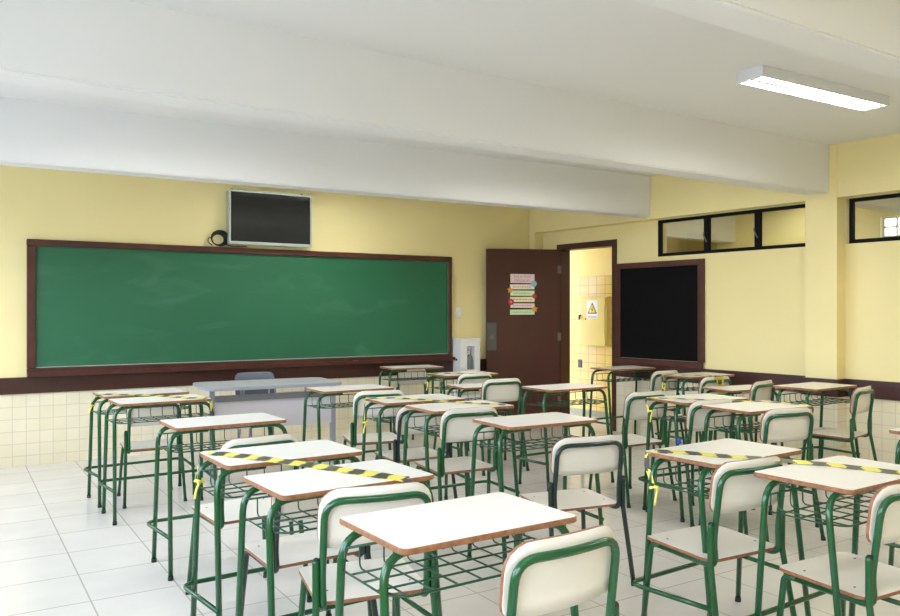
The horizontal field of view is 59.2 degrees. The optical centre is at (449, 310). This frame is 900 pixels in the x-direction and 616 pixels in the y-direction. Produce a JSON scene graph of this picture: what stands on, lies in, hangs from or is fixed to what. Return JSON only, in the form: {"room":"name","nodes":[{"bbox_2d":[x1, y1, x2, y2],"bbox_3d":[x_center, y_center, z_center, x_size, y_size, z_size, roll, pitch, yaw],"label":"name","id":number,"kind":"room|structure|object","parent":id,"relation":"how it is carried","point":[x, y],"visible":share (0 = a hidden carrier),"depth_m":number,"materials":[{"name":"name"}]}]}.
{"room":"classroom","nodes":[
{"label":"classroom","id":0,"kind":"room"},
{"bbox_2d":[0,165,528,377],"bbox_3d":[-2.064,-0.033,8.399,7.770,2.875,0.150,0,0,-32],"label":"wall","id":1,"kind":"structure","parent":0,"point":[36,203],"depth_m":7.98,"materials":[{"name":"yellow paint"}]},
{"bbox_2d":[26,239,455,377],"bbox_3d":[-1.889,-0.022,8.346,4.546,1.255,0.124,0,0,-32],"label":"chalkboard","id":2,"kind":"object","parent":1,"relation":"attached to","point":[127,308],"visible":1,"depth_m":8.11,"materials":[{"name":"green wood"}]},
{"bbox_2d":[207,230,246,246],"bbox_3d":[-2.280,-0.740,8.127,0.408,0.171,0.032,0,0,-32],"label":"coiled cable","id":3,"kind":"object","parent":2,"relation":"on","point":[222,233],"visible":1,"depth_m":8.09,"materials":[{"name":"black plastic"}]},
{"bbox_2d":[27,357,455,376],"bbox_3d":[-1.875,0.575,8.325,4.546,0.036,0.074,0,0,-32],"label":"chalk tray","id":4,"kind":"object","parent":2,"relation":"on","point":[229,365],"depth_m":8.04,"materials":[{"name":"brown wood"}]},
{"bbox_2d":[0,371,485,467],"bbox_3d":[-2.025,1.077,8.328,7.460,0.654,0.012,0,0,-32],"label":"tile wainscot","id":5,"kind":"structure","parent":1,"relation":"attached to","point":[52,427],"depth_m":7.42,"materials":[{"name":"beige tile"}]},
{"bbox_2d":[0,359,485,394],"bbox_3d":[-2.026,0.676,8.316,7.445,0.148,0.029,0,0,-32],"label":"trim","id":6,"kind":"structure","parent":1,"relation":"attached to","point":[17,385],"depth_m":7.84,"materials":[{"name":"brown wood"}]},
{"bbox_2d":[226,188,311,247],"bbox_3d":[-1.899,-0.971,8.345,0.896,0.579,0.116,0,0,-32],"label":"television","id":7,"kind":"object","parent":1,"relation":"attached to","point":[258,218],"visible":1,"depth_m":8.29,"materials":[{"name":"silver metal"}]},
{"bbox_2d":[529,209,542,248],"bbox_3d":[1.113,-0.033,10.234,0.139,2.873,0.110,0,0,-36],"label":"trim","id":8,"kind":"structure","parent":1,"relation":"attached to","point":[535,239],"depth_m":10.20,"materials":[{"name":"yellow paint"}]},
{"bbox_2d":[0,413,899,615],"bbox_3d":[1.595,1.455,6.563,12.300,0.100,13.000,0,0,-32],"label":"floor","id":9,"kind":"structure","parent":0,"point":[60,556],"depth_m":4.66,"materials":[{"name":"tile"}]},
{"bbox_2d":[83,388,194,507],"bbox_3d":[-2.347,1.011,6.021,0.753,0.788,0.439,0,0,-36],"label":"school desk","id":10,"kind":"object","parent":9,"relation":"on","point":[161,391],"visible":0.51,"depth_m":5.94,"materials":[{"name":"green metal"}]},
{"bbox_2d":[91,401,187,414],"bbox_3d":[-2.313,0.717,5.974,0.670,0.074,0.312,0,0,-36],"label":"basket","id":11,"kind":"object","parent":10,"relation":"on","point":[99,411],"depth_m":5.85,"materials":[{"name":"green metal"}]},
{"bbox_2d":[117,403,186,508],"bbox_3d":[-2.240,1.027,5.921,0.446,0.758,0.452,0,0,-30],"label":"chair","id":12,"kind":"object","parent":9,"relation":"on","point":[127,447],"visible":0.55,"depth_m":5.80,"materials":[{"name":"white laminate"}]},
{"bbox_2d":[98,394,216,525],"bbox_3d":[-2.034,1.011,5.552,0.753,0.788,0.439,0,0,-34],"label":"school desk","id":13,"kind":"object","parent":9,"relation":"on","point":[135,402],"visible":0.78,"depth_m":5.47,"materials":[{"name":"green metal"}]},
{"bbox_2d":[88,393,212,415],"bbox_3d":[-2.190,0.695,5.735,1.090,0.161,0.132,0,0,19],"label":"tape","id":14,"kind":"object","parent":13,"relation":"on","point":[211,404],"visible":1,"depth_m":5.68,"materials":[{"name":"yellow"}]},
{"bbox_2d":[106,404,209,423],"bbox_3d":[-2.001,0.717,5.504,0.670,0.074,0.312,0,0,-34],"label":"basket","id":15,"kind":"object","parent":13,"relation":"on","point":[110,407],"depth_m":5.49,"materials":[{"name":"green metal"}]},
{"bbox_2d":[147,412,293,580],"bbox_3d":[-1.287,1.011,4.485,0.753,0.788,0.439,0,0,-34],"label":"school desk","id":16,"kind":"object","parent":9,"relation":"on","point":[196,425],"visible":0.73,"depth_m":4.40,"materials":[{"name":"white laminate"}]},
{"bbox_2d":[157,426,272,452],"bbox_3d":[-1.255,0.717,4.436,0.670,0.074,0.312,0,0,-34],"label":"basket","id":17,"kind":"object","parent":16,"relation":"on","point":[270,430],"depth_m":4.39,"materials":[{"name":"green metal"}]},
{"bbox_2d":[185,433,311,602],"bbox_3d":[-0.996,0.998,3.872,0.480,0.815,0.486,0,0,-37],"label":"chair","id":18,"kind":"object","parent":9,"relation":"on","point":[229,509],"visible":0.37,"depth_m":3.78,"materials":[{"name":"white laminate"}]},
{"bbox_2d":[235,372,274,437],"bbox_3d":[-1.815,1.005,7.592,0.397,0.804,0.437,0,0,-32],"label":"chair","id":19,"kind":"object","parent":9,"relation":"on","point":[247,375],"visible":0.2,"depth_m":7.76,"materials":[{"name":"grey plastic"}]},
{"bbox_2d":[193,377,340,474],"bbox_3d":[-1.668,1.030,7.247,1.230,0.750,0.660,0,0,-29],"label":"desk","id":20,"kind":"object","parent":9,"relation":"on","point":[289,406],"visible":0.81,"depth_m":7.08,"materials":[{"name":"grey laminate"}]},
{"bbox_2d":[183,440,371,615],"bbox_3d":[-0.741,1.011,3.475,0.753,0.788,0.439,0,0,-34],"label":"school desk","id":21,"kind":"object","parent":9,"relation":"on","point":[320,451],"visible":0.53,"depth_m":3.39,"materials":[{"name":"green metal"}]},
{"bbox_2d":[199,460,339,497],"bbox_3d":[-0.709,0.717,3.427,0.670,0.074,0.312,0,0,-34],"label":"basket","id":22,"kind":"object","parent":21,"relation":"on","point":[217,488],"depth_m":3.31,"materials":[{"name":"green metal"}]},
{"bbox_2d":[242,497,377,615],"bbox_3d":[-0.605,1.020,3.314,0.494,0.770,0.466,0,0,-34],"label":"chair","id":23,"kind":"object","parent":9,"relation":"on","point":[302,548],"visible":0.3,"depth_m":3.26,"materials":[{"name":"white laminate"}]},
{"bbox_2d":[235,459,441,615],"bbox_3d":[-0.418,1.011,2.971,0.753,0.788,0.439,0,0,-35],"label":"school desk","id":24,"kind":"object","parent":9,"relation":"on","point":[298,485],"visible":0.5,"depth_m":2.88,"materials":[{"name":"green metal"}]},
{"bbox_2d":[243,495,318,533],"bbox_3d":[-0.386,0.717,2.923,0.670,0.074,0.312,0,0,-35],"label":"basket","id":25,"kind":"object","parent":24,"relation":"on","point":[269,519],"depth_m":2.80,"materials":[{"name":"green metal"}]},
{"bbox_2d":[193,452,412,498],"bbox_3d":[-0.608,0.705,3.171,1.112,0.181,0.149,0,0,28],"label":"tape","id":26,"kind":"object","parent":24,"relation":"on","point":[380,475],"visible":0.98,"depth_m":3.14,"materials":[{"name":"yellow plastic"}]},
{"bbox_2d":[301,384,396,468],"bbox_3d":[-0.809,1.011,6.363,0.753,0.788,0.439,0,0,-33],"label":"school desk","id":27,"kind":"object","parent":9,"relation":"on","point":[330,391],"visible":0.45,"depth_m":6.28,"materials":[{"name":"white laminate"}]},
{"bbox_2d":[306,393,356,408],"bbox_3d":[-0.778,0.717,6.315,0.670,0.074,0.312,0,0,-33],"label":"basket","id":28,"kind":"object","parent":27,"relation":"on","point":[308,395],"depth_m":6.23,"materials":[{"name":"green metal"}]},
{"bbox_2d":[298,482,438,615],"bbox_3d":[-0.308,0.998,2.852,0.480,0.815,0.486,0,0,-21],"label":"chair","id":29,"kind":"object","parent":9,"relation":"on","point":[319,578],"visible":0.7,"depth_m":2.69,"materials":[{"name":"white laminate"}]},
{"bbox_2d":[342,390,409,466],"bbox_3d":[-0.580,0.998,6.042,0.480,0.815,0.486,0,0,-20],"label":"chair","id":30,"kind":"object","parent":9,"relation":"on","point":[354,439],"visible":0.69,"depth_m":5.87,"materials":[{"name":"white laminate"}]},
{"bbox_2d":[392,369,425,439],"bbox_3d":[-0.355,1.027,8.905,0.446,0.758,0.452,0,0,-32],"label":"chair","id":31,"kind":"object","parent":9,"relation":"on","point":[408,374],"visible":0.27,"depth_m":9.03,"materials":[{"name":"beige plastic"}]},
{"bbox_2d":[379,365,445,433],"bbox_3d":[-0.425,1.011,8.755,0.753,0.788,0.439,0,0,-28],"label":"school desk","id":32,"kind":"object","parent":9,"relation":"on","point":[396,369],"visible":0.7,"depth_m":8.70,"materials":[{"name":"green metal"}]},
{"bbox_2d":[380,371,442,380],"bbox_3d":[-0.397,0.717,8.704,0.670,0.074,0.312,0,0,-28],"label":"basket","id":33,"kind":"object","parent":32,"relation":"on","point":[390,378],"depth_m":8.70,"materials":[{"name":"green metal"}]},
{"bbox_2d":[361,394,470,499],"bbox_3d":[-0.252,1.011,5.594,0.753,0.788,0.439,0,0,-28],"label":"school desk","id":34,"kind":"object","parent":9,"relation":"on","point":[388,403],"visible":0.41,"depth_m":5.53,"materials":[{"name":"white laminate"}]},
{"bbox_2d":[365,407,395,422],"bbox_3d":[-0.224,0.717,5.543,0.670,0.074,0.312,0,0,-28],"label":"basket","id":35,"kind":"object","parent":34,"relation":"on","point":[382,409],"depth_m":5.42,"materials":[{"name":"green metal"}]},
{"bbox_2d":[375,406,457,498],"bbox_3d":[-0.256,1.020,5.493,0.494,0.770,0.466,0,0,-30],"label":"chair","id":36,"kind":"object","parent":9,"relation":"on","point":[413,454],"visible":0.52,"depth_m":5.34,"materials":[{"name":"white plastic"}]},
{"bbox_2d":[335,492,578,615],"bbox_3d":[0.023,1.011,2.378,0.753,0.788,0.439,0,0,-34],"label":"school desk","id":37,"kind":"object","parent":9,"relation":"on","point":[427,527],"visible":0.81,"depth_m":2.30,"materials":[{"name":"white laminate"}]},
{"bbox_2d":[343,533,535,597],"bbox_3d":[0.055,0.717,2.329,0.670,0.074,0.312,0,0,-34],"label":"basket","id":38,"kind":"object","parent":37,"relation":"on","point":[384,586],"depth_m":2.27,"materials":[{"name":"green metal"}]},
{"bbox_2d":[403,400,519,496],"bbox_3d":[0.059,1.011,5.172,0.753,0.788,0.439,0,0,-32],"label":"school desk","id":39,"kind":"object","parent":9,"relation":"on","point":[435,409],"visible":0.39,"depth_m":5.13,"materials":[{"name":"green metal"}]},
{"bbox_2d":[407,415,439,432],"bbox_3d":[0.090,0.717,5.122,0.670,0.074,0.312,0,0,-32],"label":"basket","id":40,"kind":"object","parent":39,"relation":"on","point":[428,418],"depth_m":4.99,"materials":[{"name":"green metal"}]},
{"bbox_2d":[362,397,504,432],"bbox_3d":[-0.076,0.733,5.414,1.095,0.236,0.210,0,0,19],"label":"tape","id":41,"kind":"object","parent":39,"relation":"on","point":[364,422],"visible":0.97,"depth_m":5.48,"materials":[{"name":"yellow"}]},
{"bbox_2d":[415,406,508,548],"bbox_3d":[0.044,0.998,4.987,0.480,0.815,0.486,0,0,-28],"label":"chair","id":42,"kind":"object","parent":9,"relation":"on","point":[456,425],"visible":0.82,"depth_m":4.83,"materials":[{"name":"white plastic"}]},
{"bbox_2d":[433,373,491,456],"bbox_3d":[0.142,0.998,7.636,0.480,0.815,0.486,0,0,-34],"label":"chair","id":43,"kind":"object","parent":9,"relation":"on","point":[469,378],"visible":0.36,"depth_m":7.46,"materials":[{"name":"white laminate"}]},
{"bbox_2d":[423,371,502,452],"bbox_3d":[0.118,1.011,7.821,0.753,0.788,0.439,0,0,-32],"label":"school desk","id":44,"kind":"object","parent":9,"relation":"on","point":[453,377],"visible":0.37,"depth_m":7.73,"materials":[{"name":"white laminate"}]},
{"bbox_2d":[428,379,456,389],"bbox_3d":[0.149,0.717,7.772,0.670,0.074,0.312,0,0,-32],"label":"basket","id":45,"kind":"object","parent":44,"relation":"on","point":[440,383],"depth_m":7.68,"materials":[{"name":"green metal"}]},
{"bbox_2d":[425,373,491,390],"bbox_3d":[0.084,0.695,7.759,0.655,0.161,0.126,0,0,-1],"label":"tape","id":46,"kind":"object","parent":44,"relation":"on","point":[427,383],"visible":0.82,"depth_m":7.75,"materials":[{"name":"yellow plastic"}]},
{"bbox_2d":[453,338,480,399],"bbox_3d":[0.195,0.869,9.559,0.293,1.072,0.208,0,0,-26],"label":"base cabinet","id":47,"kind":"object","parent":9,"relation":"on","point":[461,346],"visible":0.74,"depth_m":9.50,"materials":[{"name":"white"}]},
{"bbox_2d":[467,349,471,368],"bbox_3d":[0.230,0.586,9.529,0.079,0.238,0.079,0,0,5],"label":"sanitizer bottle","id":48,"kind":"object","parent":47,"relation":"in","point":[469,357],"visible":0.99,"depth_m":9.49,"materials":[{"name":"grey plastic"}]},
{"bbox_2d":[447,383,525,466],"bbox_3d":[0.301,1.039,7.172,0.700,0.733,0.408,0,0,-26],"label":"school desk","id":49,"kind":"object","parent":9,"relation":"on","point":[471,387],"visible":0.32,"depth_m":7.12,"materials":[{"name":"white laminate"}]},
{"bbox_2d":[449,390,480,400],"bbox_3d":[0.325,0.765,7.123,0.623,0.069,0.290,0,0,-26],"label":"basket","id":50,"kind":"object","parent":49,"relation":"on","point":[461,392],"depth_m":7.00,"materials":[{"name":"green metal"}]},
{"bbox_2d":[459,378,529,475],"bbox_3d":[0.377,0.998,7.055,0.480,0.815,0.486,0,0,-28],"label":"chair","id":51,"kind":"object","parent":9,"relation":"on","point":[505,389],"visible":0.45,"depth_m":6.90,"materials":[{"name":"white laminate"}]},
{"bbox_2d":[467,412,603,561],"bbox_3d":[0.480,1.011,4.514,0.753,0.788,0.439,0,0,-30],"label":"school desk","id":52,"kind":"object","parent":9,"relation":"on","point":[526,422],"visible":0.7,"depth_m":4.45,"materials":[{"name":"white laminate"}]},
{"bbox_2d":[476,426,578,451],"bbox_3d":[0.509,0.717,4.464,0.670,0.074,0.312,0,0,-30],"label":"basket","id":53,"kind":"object","parent":52,"relation":"on","point":[502,435],"depth_m":4.44,"materials":[{"name":"green metal"}]},
{"bbox_2d":[499,525,619,615],"bbox_3d":[0.208,0.998,2.250,0.480,0.815,0.486,0,0,-35],"label":"chair","id":54,"kind":"object","parent":9,"relation":"on","point":[541,576],"visible":1,"depth_m":2.08,"materials":[{"name":"white plastic"}]},
{"bbox_2d":[516,383,614,490],"bbox_3d":[0.936,1.011,6.470,0.753,0.788,0.439,0,0,-33],"label":"school desk","id":55,"kind":"object","parent":9,"relation":"on","point":[552,389],"visible":0.91,"depth_m":6.40,"materials":[{"name":"green metal"}]},
{"bbox_2d":[525,391,605,406],"bbox_3d":[0.967,0.717,6.421,0.670,0.074,0.312,0,0,-33],"label":"basket","id":56,"kind":"object","parent":55,"relation":"on","point":[584,394],"depth_m":6.43,"materials":[{"name":"green metal"}]},
{"bbox_2d":[521,435,634,585],"bbox_3d":[0.642,1.020,4.164,0.494,0.770,0.466,0,0,-22],"label":"chair","id":57,"kind":"object","parent":9,"relation":"on","point":[570,456],"visible":0.82,"depth_m":4.04,"materials":[{"name":"white laminate"}]},
{"bbox_2d":[588,365,658,439],"bbox_3d":[1.877,1.011,8.622,0.753,0.788,0.439,0,0,-31],"label":"school desk","id":58,"kind":"object","parent":9,"relation":"on","point":[614,369],"visible":0.77,"depth_m":8.56,"materials":[{"name":"green metal"}]},
{"bbox_2d":[593,371,649,381],"bbox_3d":[1.907,0.717,8.572,0.670,0.074,0.312,0,0,-31],"label":"basket","id":59,"kind":"object","parent":58,"relation":"on","point":[637,378],"depth_m":8.57,"materials":[{"name":"green metal"}]},
{"bbox_2d":[588,391,676,507],"bbox_3d":[1.357,0.998,5.954,0.480,0.815,0.486,0,0,-30],"label":"chair","id":60,"kind":"object","parent":9,"relation":"on","point":[634,408],"visible":0.76,"depth_m":5.80,"materials":[{"name":"white plastic"}]},
{"bbox_2d":[621,370,684,448],"bbox_3d":[2.034,0.998,7.959,0.480,0.815,0.486,0,0,-34],"label":"chair","id":61,"kind":"object","parent":9,"relation":"on","point":[655,379],"visible":0.36,"depth_m":7.79,"materials":[{"name":"white laminate"}]},
{"bbox_2d":[645,399,734,526],"bbox_3d":[1.665,0.998,5.414,0.480,0.815,0.486,0,0,-26],"label":"chair","id":62,"kind":"object","parent":9,"relation":"on","point":[695,416],"visible":0.38,"depth_m":5.22,"materials":[{"name":"white plastic"}]},
{"bbox_2d":[655,372,736,447],"bbox_3d":[2.394,1.011,7.671,0.753,0.788,0.439,0,0,-30],"label":"school desk","id":63,"kind":"object","parent":9,"relation":"on","point":[687,376],"visible":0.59,"depth_m":7.61,"materials":[{"name":"green metal"}]},
{"bbox_2d":[665,379,701,390],"bbox_3d":[2.423,0.717,7.620,0.670,0.074,0.312,0,0,-30],"label":"basket","id":64,"kind":"object","parent":63,"relation":"on","point":[693,388],"depth_m":7.50,"materials":[{"name":"green metal"}]},
{"bbox_2d":[661,374,710,392],"bbox_3d":[2.280,0.715,7.579,0.506,0.201,0.123,0,0,9],"label":"tape","id":65,"kind":"object","parent":63,"relation":"on","point":[662,384],"visible":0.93,"depth_m":7.57,"materials":[{"name":"yellow plastic"}]},
{"bbox_2d":[638,393,754,521],"bbox_3d":[1.745,1.011,5.613,0.753,0.788,0.439,0,0,-29],"label":"school desk","id":66,"kind":"object","parent":9,"relation":"on","point":[683,403],"visible":0.58,"depth_m":5.56,"materials":[{"name":"green metal"}]},
{"bbox_2d":[652,406,739,421],"bbox_3d":[1.773,0.717,5.562,0.670,0.074,0.312,0,0,-29],"label":"basket","id":67,"kind":"object","parent":66,"relation":"on","point":[674,418],"depth_m":5.47,"materials":[{"name":"green metal"}]},
{"bbox_2d":[668,376,731,446],"bbox_3d":[2.301,0.998,7.263,0.480,0.815,0.486,0,0,-32],"label":"chair","id":68,"kind":"object","parent":9,"relation":"on","point":[707,381],"visible":0.31,"depth_m":7.09,"materials":[{"name":"white plastic"}]},
{"bbox_2d":[712,375,724,393],"bbox_3d":[2.407,0.694,7.088,0.099,0.222,0.081,0,0,-32],"label":"tape","id":69,"kind":"object","parent":68,"relation":"attached to","point":[718,377],"visible":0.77,"depth_m":7.07,"materials":[{"name":"yellow plastic"}]},
{"bbox_2d":[641,456,796,615],"bbox_3d":[1.118,0.998,3.313,0.480,0.815,0.486,0,0,-29],"label":"chair","id":70,"kind":"object","parent":9,"relation":"on","point":[734,487],"visible":0.83,"depth_m":3.18,"materials":[{"name":"white laminate"}]},
{"bbox_2d":[633,438,810,615],"bbox_3d":[1.206,1.011,3.506,0.753,0.788,0.439,0,0,-35],"label":"school desk","id":71,"kind":"object","parent":9,"relation":"on","point":[721,446],"visible":0.56,"depth_m":3.45,"materials":[{"name":"green metal"}]},
{"bbox_2d":[655,464,789,495],"bbox_3d":[1.240,0.717,3.459,0.670,0.074,0.312,0,0,-35],"label":"basket","id":72,"kind":"object","parent":71,"relation":"on","point":[700,492],"depth_m":3.37,"materials":[{"name":"green metal"}]},
{"bbox_2d":[708,380,774,473],"bbox_3d":[2.526,0.998,6.815,0.480,0.815,0.486,0,0,-44],"label":"chair","id":73,"kind":"object","parent":9,"relation":"on","point":[759,390],"visible":0.37,"depth_m":6.66,"materials":[{"name":"white plastic"}]},
{"bbox_2d":[700,385,783,467],"bbox_3d":[2.545,1.039,6.932,0.700,0.733,0.409,0,0,-24],"label":"school desk","id":74,"kind":"object","parent":9,"relation":"on","point":[734,389],"visible":0.14,"depth_m":6.91,"materials":[{"name":"white laminate"}]},
{"bbox_2d":[693,400,818,534],"bbox_3d":[1.991,1.011,5.152,0.753,0.788,0.439,0,0,-30],"label":"school desk","id":75,"kind":"object","parent":9,"relation":"on","point":[746,409],"visible":0.49,"depth_m":5.09,"materials":[{"name":"white laminate"}]},
{"bbox_2d":[645,397,813,421],"bbox_3d":[1.884,0.695,5.402,1.088,0.161,0.179,0,0,22],"label":"tape","id":76,"kind":"object","parent":75,"relation":"on","point":[646,399],"visible":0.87,"depth_m":5.48,"materials":[{"name":"yellow"}]},
{"bbox_2d":[708,414,760,432],"bbox_3d":[2.019,0.717,5.102,0.670,0.074,0.312,0,0,-30],"label":"basket","id":77,"kind":"object","parent":75,"relation":"on","point":[738,425],"depth_m":5.05,"materials":[{"name":"green metal"}]},
{"bbox_2d":[759,407,825,541],"bbox_3d":[1.987,0.998,4.967,0.480,0.815,0.486,0,0,-24],"label":"chair","id":78,"kind":"object","parent":9,"relation":"on","point":[785,424],"visible":0.51,"depth_m":4.80,"materials":[{"name":"white plastic"}]},
{"bbox_2d":[773,382,859,459],"bbox_3d":[3.012,1.011,6.547,0.753,0.788,0.439,0,0,-35],"label":"school desk","id":79,"kind":"object","parent":9,"relation":"on","point":[811,387],"visible":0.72,"depth_m":6.53,"materials":[{"name":"white laminate"}]},
{"bbox_2d":[780,391,850,405],"bbox_3d":[3.045,0.717,6.499,0.670,0.074,0.312,0,0,-35],"label":"basket","id":80,"kind":"object","parent":79,"relation":"on","point":[823,400],"depth_m":6.50,"materials":[{"name":"green metal"}]},
{"bbox_2d":[749,456,899,615],"bbox_3d":[1.517,1.011,3.054,0.753,0.788,0.439,0,0,-34],"label":"school desk","id":81,"kind":"object","parent":9,"relation":"on","point":[842,482],"visible":0.91,"depth_m":2.97,"materials":[{"name":"green metal"}]},
{"bbox_2d":[644,449,899,505],"bbox_3d":[1.318,0.720,3.239,1.040,0.215,0.181,0,0,26],"label":"tape","id":82,"kind":"object","parent":81,"relation":"on","point":[646,462],"visible":0.91,"depth_m":3.31,"materials":[{"name":"yellow plastic"}]},
{"bbox_2d":[769,486,875,526],"bbox_3d":[1.549,0.717,3.006,0.670,0.074,0.312,0,0,-34],"label":"basket","id":83,"kind":"object","parent":81,"relation":"on","point":[828,521],"depth_m":2.94,"materials":[{"name":"green metal"}]},
{"bbox_2d":[798,386,876,497],"bbox_3d":[3.098,0.998,6.289,0.480,0.815,0.486,0,0,-44],"label":"chair","id":84,"kind":"object","parent":9,"relation":"on","point":[860,401],"visible":0.91,"depth_m":6.21,"materials":[{"name":"white laminate"}]},
{"bbox_2d":[776,483,899,615],"bbox_3d":[1.514,0.998,2.901,0.480,0.815,0.486,0,0,-29],"label":"chair","id":85,"kind":"object","parent":9,"relation":"on","point":[863,581],"visible":1,"depth_m":2.78,"materials":[{"name":"white laminate"}]},
{"bbox_2d":[883,428,899,565],"bbox_3d":[2.628,1.011,4.100,0.753,0.788,0.439,0,0,-30],"label":"school desk","id":86,"kind":"object","parent":9,"relation":"on","point":[892,546],"visible":0.41,"depth_m":4.05,"materials":[{"name":"green metal"}]},
{"bbox_2d":[0,0,899,175],"bbox_3d":[1.595,-1.530,6.563,12.300,0.120,13.000,0,0,-32],"label":"ceiling","id":87,"kind":"structure","parent":0,"point":[625,51],"depth_m":4.58,"materials":[{"name":"white paint"}]},
{"bbox_2d":[736,65,889,111],"bbox_3d":[2.390,-1.437,5.161,1.340,0.065,0.190,0,0,-31],"label":"ceiling light","id":88,"kind":"object","parent":87,"relation":"attached to","point":[763,77],"visible":1,"depth_m":5.07,"materials":[{"name":"white plastic"}]},
{"bbox_2d":[570,247,611,276],"bbox_3d":[1.433,-0.032,11.312,0.150,2.874,3.300,0,0,-36],"label":"wall","id":89,"kind":"structure","parent":0,"point":[588,262],"depth_m":10.57,"materials":[{"name":"yellow paint"}]},
{"bbox_2d":[570,407,608,417],"bbox_3d":[1.361,1.365,11.259,0.012,0.079,3.300,0,0,-36],"label":"trim","id":90,"kind":"structure","parent":89,"relation":"attached to","point":[600,414],"depth_m":10.60,"materials":[{"name":"beige tile"}]},
{"bbox_2d":[570,275,611,412],"bbox_3d":[1.370,0.474,11.265,0.008,1.862,3.300,0,0,-36],"label":"wall tile","id":91,"kind":"structure","parent":89,"relation":"attached to","point":[592,286],"depth_m":10.61,"materials":[{"name":"yellow tile"}]},
{"bbox_2d":[578,296,610,346],"bbox_3d":[1.894,0.140,10.432,0.130,0.650,0.470,0,0,-36],"label":"electrical box","id":92,"kind":"object","parent":89,"relation":"attached to","point":[593,331],"visible":1,"depth_m":10.34,"materials":[{"name":"yellow metal"}]},
{"bbox_2d":[587,300,597,317],"bbox_3d":[1.870,-0.018,10.414,0.007,0.235,0.190,0,0,-36],"label":"sign","id":93,"kind":"object","parent":92,"relation":"attached to","point":[592,305],"visible":1,"depth_m":10.41,"materials":[{"name":"white paper"}]},
{"bbox_2d":[543,192,899,381],"bbox_3d":[4.066,-0.033,6.452,0.150,2.875,9.850,0,0,-36],"label":"wall","id":94,"kind":"structure","parent":0,"point":[755,299],"depth_m":7.62,"materials":[{"name":"yellow paint"}]},
{"bbox_2d":[0,97,649,217],"bbox_3d":[-1.059,-1.276,6.798,7.464,0.488,0.200,0,0,-31],"label":"ceiling beam","id":95,"kind":"structure","parent":94,"relation":"attached to","point":[33,134],"depth_m":6.53,"materials":[{"name":"white paint"}]},
{"bbox_2d":[0,0,828,194],"bbox_3d":[0.155,-1.284,4.999,7.602,0.473,0.200,0,0,-34],"label":"ceiling beam","id":96,"kind":"structure","parent":94,"relation":"attached to","point":[121,49],"depth_m":4.42,"materials":[{"name":"white paint"}]},
{"bbox_2d":[557,239,616,430],"bbox_3d":[1.709,0.286,9.661,0.167,2.236,0.991,0,0,-36],"label":"door frame","id":97,"kind":"structure","parent":94,"relation":"in","point":[565,249],"depth_m":9.97,"materials":[{"name":"brown wood"}]},
{"bbox_2d":[486,249,560,415],"bbox_3d":[0.921,0.313,9.854,0.952,2.160,0.070,0,0,-9],"label":"door","id":98,"kind":"structure","parent":97,"relation":"attached to","point":[526,348],"depth_m":9.86,"materials":[{"name":"brown wood"}]},
{"bbox_2d":[508,274,536,314],"bbox_3d":[0.902,-0.203,9.847,0.398,0.507,0.006,0,0,-9],"label":"poster","id":99,"kind":"object","parent":98,"relation":"attached to","point":[514,278],"visible":1,"depth_m":9.85,"materials":[{"name":"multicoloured paper"}]},
{"bbox_2d":[615,258,704,368],"bbox_3d":[2.283,0.030,8.718,0.046,1.147,1.206,0,0,-36],"label":"notice board","id":100,"kind":"object","parent":94,"relation":"attached to","point":[660,305],"visible":1,"depth_m":8.68,"materials":[{"name":"black fabric"}]},
{"bbox_2d":[532,133,899,232],"bbox_3d":[3.987,-1.234,6.314,0.139,0.469,9.720,0,0,-36],"label":"trim","id":101,"kind":"structure","parent":94,"relation":"attached to","point":[871,166],"depth_m":7.83,"materials":[{"name":"yellow paint"}]},
{"bbox_2d":[658,204,804,256],"bbox_3d":[2.834,-0.795,8.028,0.073,0.400,1.788,0,0,-36],"label":"window","id":102,"kind":"structure","parent":94,"relation":"in","point":[757,229],"depth_m":8.03,"materials":[{"name":"black metal"}]},
{"bbox_2d":[616,376,899,463],"bbox_3d":[4.365,1.082,5.779,0.162,0.644,8.410,0,0,-36],"label":"wall tiles","id":103,"kind":"structure","parent":94,"relation":"attached to","point":[885,413],"depth_m":7.03,"materials":[{"name":"beige tile"}]},
{"bbox_2d":[616,363,899,400],"bbox_3d":[4.362,0.682,5.774,0.174,0.155,8.405,0,0,-36],"label":"trim","id":104,"kind":"structure","parent":94,"relation":"attached to","point":[884,390],"depth_m":7.48,"materials":[{"name":"brown wood"}]},
{"bbox_2d":[633,0,899,79],"bbox_3d":[1.439,-1.284,3.118,7.762,0.473,0.170,0,0,-33],"label":"trim","id":105,"kind":"structure","parent":94,"relation":"attached to","point":[862,34],"depth_m":3.05,"materials":[{"name":"white paint"}]},
{"bbox_2d":[805,144,844,378],"bbox_3d":[3.380,-0.032,7.134,0.150,2.872,0.290,0,0,-36],"label":"trim","id":106,"kind":"structure","parent":94,"relation":"attached to","point":[824,212],"depth_m":7.06,"materials":[{"name":"yellow paint"}]},
{"bbox_2d":[849,193,899,243],"bbox_3d":[4.092,-0.795,6.313,0.073,0.400,1.814,0,0,-36],"label":"window","id":107,"kind":"structure","parent":94,"relation":"in","point":[852,201],"depth_m":6.95,"materials":[{"name":"black metal"}]},
{"bbox_2d":[667,207,899,252],"bbox_3d":[5.675,-0.032,8.655,0.150,2.874,12.600,0,0,-36],"label":"wall","id":108,"kind":"structure","parent":0,"point":[781,227],"depth_m":10.39,"materials":[{"name":"yellow paint"}]},
{"bbox_2d":[667,197,899,242],"bbox_3d":[3.679,-1.207,9.324,2.457,0.524,2.814,0,0,-32],"label":"trim","id":109,"kind":"structure","parent":108,"relation":"attached to","point":[722,228],"depth_m":10.35,"materials":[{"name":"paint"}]},
{"bbox_2d":[883,216,899,236],"bbox_3d":[5.235,-0.985,9.263,0.040,0.240,0.320,0,0,-36],"label":"window","id":110,"kind":"structure","parent":108,"relation":"in","point":[897,226],"depth_m":9.30,"materials":[{"name":"white plastic"}]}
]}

